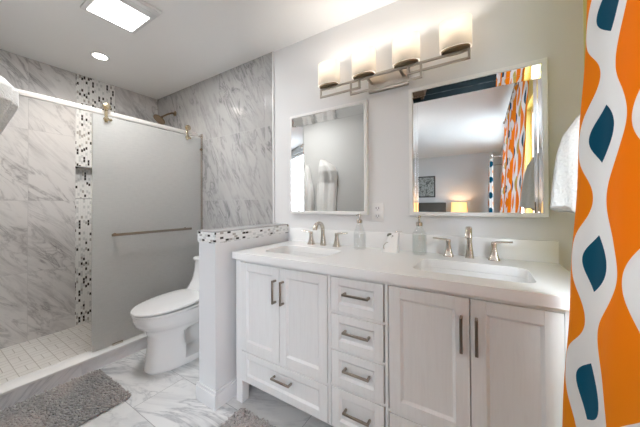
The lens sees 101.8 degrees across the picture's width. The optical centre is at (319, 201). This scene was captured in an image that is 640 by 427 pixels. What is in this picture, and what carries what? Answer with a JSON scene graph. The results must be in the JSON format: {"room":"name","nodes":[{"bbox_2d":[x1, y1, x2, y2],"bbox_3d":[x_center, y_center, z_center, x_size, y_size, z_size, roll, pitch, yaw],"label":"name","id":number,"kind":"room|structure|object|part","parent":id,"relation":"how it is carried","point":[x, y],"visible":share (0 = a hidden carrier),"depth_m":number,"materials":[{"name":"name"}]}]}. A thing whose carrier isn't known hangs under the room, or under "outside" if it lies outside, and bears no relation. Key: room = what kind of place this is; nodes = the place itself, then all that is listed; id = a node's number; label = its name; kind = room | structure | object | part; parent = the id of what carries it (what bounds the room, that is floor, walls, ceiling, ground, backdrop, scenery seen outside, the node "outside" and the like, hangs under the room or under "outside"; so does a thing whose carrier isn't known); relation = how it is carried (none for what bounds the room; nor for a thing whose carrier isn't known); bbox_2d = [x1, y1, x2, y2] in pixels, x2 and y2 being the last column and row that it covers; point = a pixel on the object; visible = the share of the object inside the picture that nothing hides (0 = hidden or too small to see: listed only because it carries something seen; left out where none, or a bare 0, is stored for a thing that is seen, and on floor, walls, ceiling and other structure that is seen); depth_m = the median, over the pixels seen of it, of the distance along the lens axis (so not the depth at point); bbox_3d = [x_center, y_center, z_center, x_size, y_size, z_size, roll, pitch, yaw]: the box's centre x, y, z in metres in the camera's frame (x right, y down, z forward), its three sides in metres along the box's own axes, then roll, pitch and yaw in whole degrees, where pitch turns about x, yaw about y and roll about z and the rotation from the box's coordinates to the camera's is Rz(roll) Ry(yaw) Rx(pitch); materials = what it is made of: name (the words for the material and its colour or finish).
{"room":"bathroom","nodes":[
{"label":"bathroom","id":0,"kind":"room"},
{"bbox_2d":[0,332,146,410],"bbox_3d":[-1.583,1.150,2.000,0.127,0.102,1.490,-1,-1,32],"label":"trim","id":1,"kind":"structure","parent":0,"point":[19,389],"depth_m":1.73,"materials":[{"name":"stone"}]},
{"bbox_2d":[92,103,200,351],"bbox_3d":[-1.412,0.180,2.243,0.076,1.842,0.866,-1,-1,32],"label":"shower door","id":2,"kind":"structure","parent":1,"relation":"on","point":[146,180],"depth_m":2.13,"materials":[{"name":"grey glass"}]},
{"bbox_2d":[0,49,157,348],"bbox_3d":[-2.412,0.016,2.527,0.202,2.490,1.500,-1,-1,32],"label":"wall","id":3,"kind":"structure","parent":0,"point":[46,147],"depth_m":2.32,"materials":[{"name":"stone"}]},
{"bbox_3d":[-2.283,-0.187,2.634,0.092,0.317,0.313,-1,-1,32],"label":"niche trim","id":4,"kind":"part","parent":3,"relation":"part of","materials":[{"name":"tile"}]},
{"bbox_2d":[0,322,332,426],"bbox_3d":[-0.788,1.201,1.442,3.683,0.080,1.620,-1,-1,32],"label":"floor","id":5,"kind":"structure","parent":0,"point":[166,399],"depth_m":1.63,"materials":[{"name":"stone"}]},
{"bbox_2d":[0,369,130,426],"bbox_3d":[-1.527,1.186,1.465,0.527,0.019,0.632,-1,-1,32],"label":"bath rug","id":6,"kind":"object","parent":5,"relation":"on","point":[73,403],"visible":1,"depth_m":1.52,"materials":[{"name":"grey fabric"}]},
{"bbox_2d":[130,255,198,374],"bbox_3d":[-1.062,0.838,2.076,0.446,0.723,0.765,-1,-1,32],"label":"toilet","id":7,"kind":"object","parent":5,"relation":"on","point":[169,321],"visible":0.55,"depth_m":1.86,"materials":[{"name":"white ceramic"}]},
{"bbox_3d":[-1.139,0.750,1.953,0.378,0.041,0.475,-1,-1,32],"label":"lid","id":8,"kind":"part","parent":7,"relation":"part of","materials":[{"name":"white ceramic"}]},
{"bbox_3d":[-1.139,0.780,1.953,0.372,0.019,0.466,-1,-1,32],"label":"seat","id":9,"kind":"part","parent":7,"relation":"part of","materials":[{"name":"white ceramic"}]},
{"bbox_3d":[-1.065,0.995,2.067,0.372,0.408,0.731,-1,-1,32],"label":"bowl","id":10,"kind":"part","parent":7,"relation":"part of","materials":[{"name":"white ceramic"}]},
{"bbox_3d":[-0.960,0.680,2.243,0.428,0.320,0.355,-1,-1,32],"label":"tank","id":11,"kind":"part","parent":7,"relation":"part of","materials":[{"name":"white ceramic"}]},
{"bbox_2d":[219,408,275,426],"bbox_3d":[-0.251,1.175,1.078,0.806,0.019,0.518,-1,-1,32],"label":"bath rug","id":12,"kind":"object","parent":5,"relation":"on","point":[242,418],"visible":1,"depth_m":1.39,"materials":[{"name":"grey fabric"}]},
{"bbox_2d":[236,259,568,426],"bbox_3d":[0.289,0.759,1.380,1.549,0.851,0.586,-1,-1,32],"label":"vanity cabinet","id":13,"kind":"object","parent":5,"relation":"on","point":[342,351],"visible":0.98,"depth_m":1.07,"materials":[{"name":"white wood"}]},
{"bbox_3d":[-0.467,1.123,1.574,0.052,0.136,0.052,-1,-1,32],"label":"leg","id":14,"kind":"part","parent":13,"relation":"part of","materials":[{"name":"white wood"}]},
{"bbox_3d":[-0.338,0.608,1.477,0.294,0.507,0.025,-1,-1,32],"label":"door","id":15,"kind":"part","parent":13,"relation":"part of","materials":[{"name":"white wood"}]},
{"bbox_3d":[-0.247,0.480,1.389,0.010,0.125,0.033,-1,-1,32],"label":"handle","id":16,"kind":"part","parent":13,"relation":"part of","materials":[{"name":"silver metal"}]},
{"bbox_3d":[-0.204,0.937,1.359,0.125,0.010,0.033,-1,-1,32],"label":"handle","id":17,"kind":"part","parent":13,"relation":"part of","materials":[{"name":"silver metal"}]},
{"bbox_3d":[-0.201,0.478,1.360,0.010,0.125,0.033,-1,-1,32],"label":"handle","id":18,"kind":"part","parent":13,"relation":"part of","materials":[{"name":"silver metal"}]},
{"bbox_3d":[-0.209,0.961,1.395,0.592,0.172,0.025,-1,-1,32],"label":"drawer","id":19,"kind":"part","parent":13,"relation":"part of","materials":[{"name":"white wood"}]},
{"bbox_3d":[-0.085,0.605,1.320,0.294,0.507,0.025,-1,-1,32],"label":"door","id":20,"kind":"part","parent":13,"relation":"part of","materials":[{"name":"white wood"}]},
{"bbox_3d":[0.156,0.584,1.138,0.125,0.010,0.033,-1,-1,32],"label":"handle","id":21,"kind":"part","parent":13,"relation":"part of","materials":[{"name":"silver metal"}]},
{"bbox_3d":[0.155,0.414,1.139,0.125,0.010,0.033,-1,-1,32],"label":"handle","id":22,"kind":"part","parent":13,"relation":"part of","materials":[{"name":"silver metal"}]},
{"bbox_3d":[0.158,0.938,1.134,0.125,0.010,0.033,-1,-1,32],"label":"handle","id":23,"kind":"part","parent":13,"relation":"part of","materials":[{"name":"silver metal"}]},
{"bbox_3d":[0.157,0.753,1.136,0.125,0.010,0.033,-1,-1,32],"label":"handle","id":24,"kind":"part","parent":13,"relation":"part of","materials":[{"name":"silver metal"}]},
{"bbox_3d":[0.166,0.766,1.163,0.250,0.155,0.025,-1,-1,32],"label":"drawer","id":25,"kind":"part","parent":13,"relation":"part of","materials":[{"name":"white wood"}]},
{"bbox_3d":[0.165,0.596,1.165,0.250,0.154,0.025,-1,-1,32],"label":"drawer","id":26,"kind":"part","parent":13,"relation":"part of","materials":[{"name":"white wood"}]},
{"bbox_3d":[0.164,0.426,1.167,0.250,0.156,0.025,-1,-1,32],"label":"drawer","id":27,"kind":"part","parent":13,"relation":"part of","materials":[{"name":"white wood"}]},
{"bbox_3d":[0.167,0.951,1.162,0.250,0.183,0.025,-1,-1,32],"label":"drawer","id":28,"kind":"part","parent":13,"relation":"part of","materials":[{"name":"white wood"}]},
{"bbox_2d":[232,227,570,310],"bbox_3d":[0.294,0.261,1.389,1.580,0.142,0.575,-1,-1,32],"label":"countertop","id":29,"kind":"structure","parent":13,"relation":"on","point":[360,254],"depth_m":1.26,"materials":[{"name":"white stone"}]},
{"bbox_2d":[282,251,329,257],"bbox_3d":[-0.103,0.403,1.581,0.454,0.134,0.284,-1,-1,32],"label":"sink","id":30,"kind":"object","parent":29,"relation":"in","point":[287,252],"visible":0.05,"depth_m":1.74,"materials":[{"name":"white ceramic"}]},
{"bbox_2d":[302,221,347,246],"bbox_3d":[-0.001,0.213,1.745,0.358,0.168,0.139,-1,-1,32],"label":"faucet","id":31,"kind":"object","parent":29,"relation":"on","point":[323,239],"visible":1,"depth_m":1.77,"materials":[{"name":"silver metal"}]},
{"bbox_3d":[-0.062,0.253,1.839,0.050,0.090,0.044,-1,-1,32],"label":"handle","id":32,"kind":"part","parent":31,"relation":"part of","materials":[{"name":"silver metal"}]},
{"bbox_3d":[-0.004,0.213,1.744,0.042,0.168,0.135,-1,-1,32],"label":"spout","id":33,"kind":"part","parent":31,"relation":"part of","materials":[{"name":"silver metal"}]},
{"bbox_3d":[0.112,0.251,1.730,0.050,0.090,0.044,-1,-1,32],"label":"handle","id":34,"kind":"part","parent":31,"relation":"part of","materials":[{"name":"silver metal"}]},
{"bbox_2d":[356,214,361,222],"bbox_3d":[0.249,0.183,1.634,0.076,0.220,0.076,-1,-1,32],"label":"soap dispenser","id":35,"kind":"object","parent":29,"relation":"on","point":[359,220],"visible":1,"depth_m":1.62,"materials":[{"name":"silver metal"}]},
{"bbox_2d":[382,231,401,252],"bbox_3d":[0.422,0.231,1.525,0.106,0.120,0.059,-1,-1,32],"label":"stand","id":36,"kind":"object","parent":29,"relation":"on","point":[391,245],"visible":1,"depth_m":1.52,"materials":[{"name":"white ceramic"}]},
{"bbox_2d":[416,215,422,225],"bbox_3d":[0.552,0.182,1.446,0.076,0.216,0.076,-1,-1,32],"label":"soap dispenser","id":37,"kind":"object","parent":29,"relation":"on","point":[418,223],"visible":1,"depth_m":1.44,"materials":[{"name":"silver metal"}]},
{"bbox_2d":[433,226,512,260],"bbox_3d":[0.750,0.205,1.302,0.356,0.168,0.139,-1,-1,32],"label":"faucet","id":38,"kind":"object","parent":29,"relation":"on","point":[493,256],"visible":1,"depth_m":1.32,"materials":[{"name":"silver metal"}]},
{"bbox_3d":[0.689,0.244,1.396,0.050,0.090,0.044,-1,-1,32],"label":"handle","id":39,"kind":"part","parent":38,"relation":"part of","materials":[{"name":"silver metal"}]},
{"bbox_3d":[0.746,0.205,1.302,0.042,0.168,0.135,-1,-1,32],"label":"spout","id":40,"kind":"part","parent":38,"relation":"part of","materials":[{"name":"silver metal"}]},
{"bbox_3d":[0.862,0.242,1.289,0.050,0.090,0.044,-1,-1,32],"label":"handle","id":41,"kind":"part","parent":38,"relation":"part of","materials":[{"name":"silver metal"}]},
{"bbox_3d":[0.891,0.201,1.271,0.083,0.023,0.022,-1,-1,32],"label":"lever","id":42,"kind":"part","parent":38,"relation":"part of","materials":[{"name":"silver metal"}]},
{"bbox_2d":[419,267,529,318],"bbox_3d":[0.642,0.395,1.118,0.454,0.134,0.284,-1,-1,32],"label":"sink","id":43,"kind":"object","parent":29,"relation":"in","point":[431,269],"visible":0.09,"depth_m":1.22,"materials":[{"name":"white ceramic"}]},
{"bbox_3d":[0.524,0.952,0.940,0.542,0.172,0.025,-1,-1,32],"label":"drawer","id":44,"kind":"part","parent":13,"relation":"part of","materials":[{"name":"white wood"}]},
{"bbox_3d":[0.415,0.599,1.010,0.290,0.507,0.025,-1,-1,32],"label":"door","id":45,"kind":"part","parent":13,"relation":"part of","materials":[{"name":"white wood"}]},
{"bbox_3d":[0.501,0.470,0.924,0.010,0.125,0.033,-1,-1,32],"label":"handle","id":46,"kind":"part","parent":13,"relation":"part of","materials":[{"name":"silver metal"}]},
{"bbox_3d":[0.541,0.467,0.899,0.010,0.125,0.033,-1,-1,32],"label":"handle","id":47,"kind":"part","parent":13,"relation":"part of","materials":[{"name":"silver metal"}]},
{"bbox_3d":[0.647,0.596,0.866,0.248,0.507,0.025,-1,-1,32],"label":"door","id":48,"kind":"part","parent":13,"relation":"part of","materials":[{"name":"white wood"}]},
{"bbox_2d":[0,0,397,99],"bbox_3d":[-2.036,-1.309,-0.364,4.150,0.100,6.270,-1,-1,32],"label":"ceiling","id":49,"kind":"structure","parent":0,"point":[192,42],"depth_m":1.93,"materials":[{"name":"white paint"}]},
{"bbox_2d":[90,52,109,60],"bbox_3d":[-1.861,-1.232,2.202,0.132,0.006,0.132,-1,-1,32],"label":"recessed light","id":50,"kind":"object","parent":49,"relation":"in","point":[97,55],"visible":1,"depth_m":2.20,"materials":[{"name":"white paint"}]},
{"bbox_2d":[80,0,161,33],"bbox_3d":[-1.273,-1.230,1.671,0.390,0.026,0.303,-1,-1,32],"label":"recessed light","id":51,"kind":"object","parent":49,"relation":"in","point":[131,16],"visible":1,"depth_m":1.68,"materials":[{"name":"white paint"}]},
{"bbox_2d":[130,0,160,16],"bbox_3d":[-1.126,-1.224,1.582,0.038,0.009,0.287,-1,-1,32],"label":"grille","id":52,"kind":"object","parent":51,"relation":"attached to","point":[141,4],"depth_m":1.64,"materials":[{"name":"grey plastic"}]},
{"bbox_2d":[197,223,287,390],"bbox_3d":[-0.497,0.683,1.824,0.169,1.021,0.669,-1,-1,32],"label":"wall","id":53,"kind":"structure","parent":0,"point":[217,267],"depth_m":1.56,"materials":[{"name":"white paint"}]},
{"bbox_2d":[196,377,249,410],"bbox_3d":[-0.496,1.142,1.816,0.185,0.102,0.677,-1,-1,32],"label":"baseboard","id":54,"kind":"structure","parent":53,"relation":"attached to","point":[214,400],"depth_m":1.53,"materials":[{"name":"white paint"}]},
{"bbox_2d":[272,51,274,222],"bbox_3d":[-0.384,-0.524,2.147,0.012,1.440,0.012,-1,-1,32],"label":"trim","id":55,"kind":"structure","parent":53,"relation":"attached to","point":[273,129],"depth_m":2.14,"materials":[{"name":"white paint"}]},
{"bbox_2d":[274,0,583,271],"bbox_3d":[-0.357,0.001,2.205,4.033,2.490,0.120,-1,-1,32],"label":"wall","id":56,"kind":"structure","parent":0,"point":[505,33],"depth_m":1.55,"materials":[{"name":"white paint"}]},
{"bbox_2d":[200,139,202,229],"bbox_3d":[-1.197,0.230,2.624,0.034,1.745,0.032,-1,-1,32],"label":"door frame","id":57,"kind":"structure","parent":56,"relation":"attached to","point":[201,148],"depth_m":2.63,"materials":[{"name":"silver metal"}]},
{"bbox_2d":[158,52,272,229],"bbox_3d":[-1.160,-0.015,2.627,1.824,2.440,0.010,-1,-1,32],"label":"wall tile","id":58,"kind":"structure","parent":56,"relation":"attached to","point":[232,108],"depth_m":2.40,"materials":[{"name":"stone"}]},
{"bbox_2d":[15,88,202,138],"bbox_3d":[-1.592,-0.671,2.019,0.028,0.045,1.486,-1,-1,32],"label":"shower rail","id":59,"kind":"object","parent":58,"relation":"attached to","point":[21,92],"visible":1,"depth_m":1.91,"materials":[{"name":"metal"}]},
{"bbox_2d":[153,111,176,124],"bbox_3d":[-1.680,-0.928,2.821,0.128,0.183,0.219,-1,-1,32],"label":"shower fixture","id":60,"kind":"object","parent":58,"relation":"attached to","point":[158,118],"visible":0.99,"depth_m":2.78,"materials":[{"name":"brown metal"}]},
{"bbox_2d":[290,99,368,214],"bbox_3d":[0.041,-0.290,1.865,0.632,0.751,0.040,-1,-1,32],"label":"mirror","id":61,"kind":"object","parent":56,"relation":"attached to","point":[329,169],"visible":1,"depth_m":1.85,"materials":[{"name":"mirror"}]},
{"bbox_3d":[0.046,-0.290,1.874,0.590,0.709,0.002,-1,-1,32],"label":"glass","id":62,"kind":"part","parent":61,"relation":"part of","materials":[{"name":"white mirror"}]},
{"bbox_2d":[372,203,383,221],"bbox_3d":[0.371,0.066,1.677,0.080,0.120,0.010,-1,-1,32],"label":"power outlet","id":63,"kind":"object","parent":56,"relation":"attached to","point":[377,208],"visible":1,"depth_m":1.67,"materials":[{"name":"white plastic"}]},
{"bbox_2d":[318,13,471,98],"bbox_3d":[0.398,-0.807,1.576,0.907,0.250,0.161,-1,-1,32],"label":"vanity light","id":64,"kind":"object","parent":56,"relation":"attached to","point":[455,32],"visible":1,"depth_m":1.48,"materials":[{"name":"white glass"}]},
{"bbox_3d":[0.059,-0.854,1.746,0.152,0.150,0.092,-1,-1,32],"label":"lamp shade","id":65,"kind":"part","parent":64,"relation":"part of","materials":[{"name":"white glass"}]},
{"bbox_3d":[0.271,-0.856,1.615,0.152,0.150,0.092,-1,-1,32],"label":"lamp shade","id":66,"kind":"part","parent":64,"relation":"part of","materials":[{"name":"white glass"}]},
{"bbox_3d":[0.380,-0.728,1.546,0.892,0.091,0.013,-1,-1,32],"label":"bar frame","id":67,"kind":"part","parent":64,"relation":"part of","materials":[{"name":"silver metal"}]},
{"bbox_3d":[0.488,-0.859,1.480,0.152,0.150,0.092,-1,-1,32],"label":"lamp shade","id":68,"kind":"part","parent":64,"relation":"part of","materials":[{"name":"white glass"}]},
{"bbox_3d":[0.701,-0.861,1.348,0.152,0.150,0.092,-1,-1,32],"label":"lamp shade","id":69,"kind":"part","parent":64,"relation":"part of","materials":[{"name":"white glass"}]},
{"bbox_2d":[290,227,558,263],"bbox_3d":[0.440,0.242,1.627,1.577,0.102,0.019,-1,-1,32],"label":"backsplash","id":70,"kind":"structure","parent":56,"relation":"attached to","point":[520,249],"depth_m":1.46,"materials":[{"name":"white stone"}]},
{"bbox_2d":[408,58,549,217],"bbox_3d":[0.806,-0.299,1.395,0.633,0.751,0.031,-1,-1,32],"label":"mirror","id":71,"kind":"object","parent":56,"relation":"attached to","point":[479,143],"visible":1,"depth_m":1.37,"materials":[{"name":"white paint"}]},
{"bbox_2d":[583,0,586,65],"bbox_3d":[0.739,-0.024,0.290,0.150,2.490,1.980,-1,-1,32],"label":"shower curtain","id":72,"kind":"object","parent":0,"point":[584,1],"depth_m":1.17,"materials":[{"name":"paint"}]},
{"bbox_3d":[0.214,-1.170,-0.272,0.124,0.056,2.544,-1,-1,32],"label":"curtain rod","id":73,"kind":"object","parent":72,"relation":"attached to","visible":0},
{"bbox_2d":[562,0,639,426],"bbox_3d":[0.541,-0.004,0.418,0.129,2.295,0.759,-1,-1,32],"label":"curtain","id":74,"kind":"object","parent":73,"relation":"hanging from","point":[602,374],"visible":1,"depth_m":0.57,"materials":[{"name":"fabric"}]},
{"bbox_3d":[0.950,-0.327,0.825,0.050,0.041,0.036,-1,-1,32],"label":"towel hook","id":75,"kind":"object","parent":72,"relation":"attached to","visible":0},
{"bbox_2d":[550,115,579,212],"bbox_3d":[0.889,-0.143,0.868,0.193,0.392,0.147,-1,-1,32],"label":"towel","id":76,"kind":"object","parent":75,"relation":"hanging from","point":[564,184],"visible":0.2,"depth_m":0.87,"materials":[{"name":"white fabric"}]},
{"bbox_3d":[-2.006,0.002,1.322,2.403,2.490,0.120,-1,-1,32],"label":"wall","id":77,"kind":"structure","parent":0,"visible":0},
{"bbox_3d":[-1.525,-0.545,1.127,0.036,0.041,0.050,-1,-1,32],"label":"towel hook","id":78,"kind":"object","parent":77,"relation":"attached to","visible":0},
{"bbox_2d":[0,76,18,134],"bbox_3d":[-1.424,-0.122,1.127,0.324,0.951,0.152,-1,-1,32],"label":"towel","id":79,"kind":"object","parent":78,"relation":"hanging from","point":[9,96],"visible":1,"depth_m":1.12,"materials":[{"name":"white fabric"}]}
]}

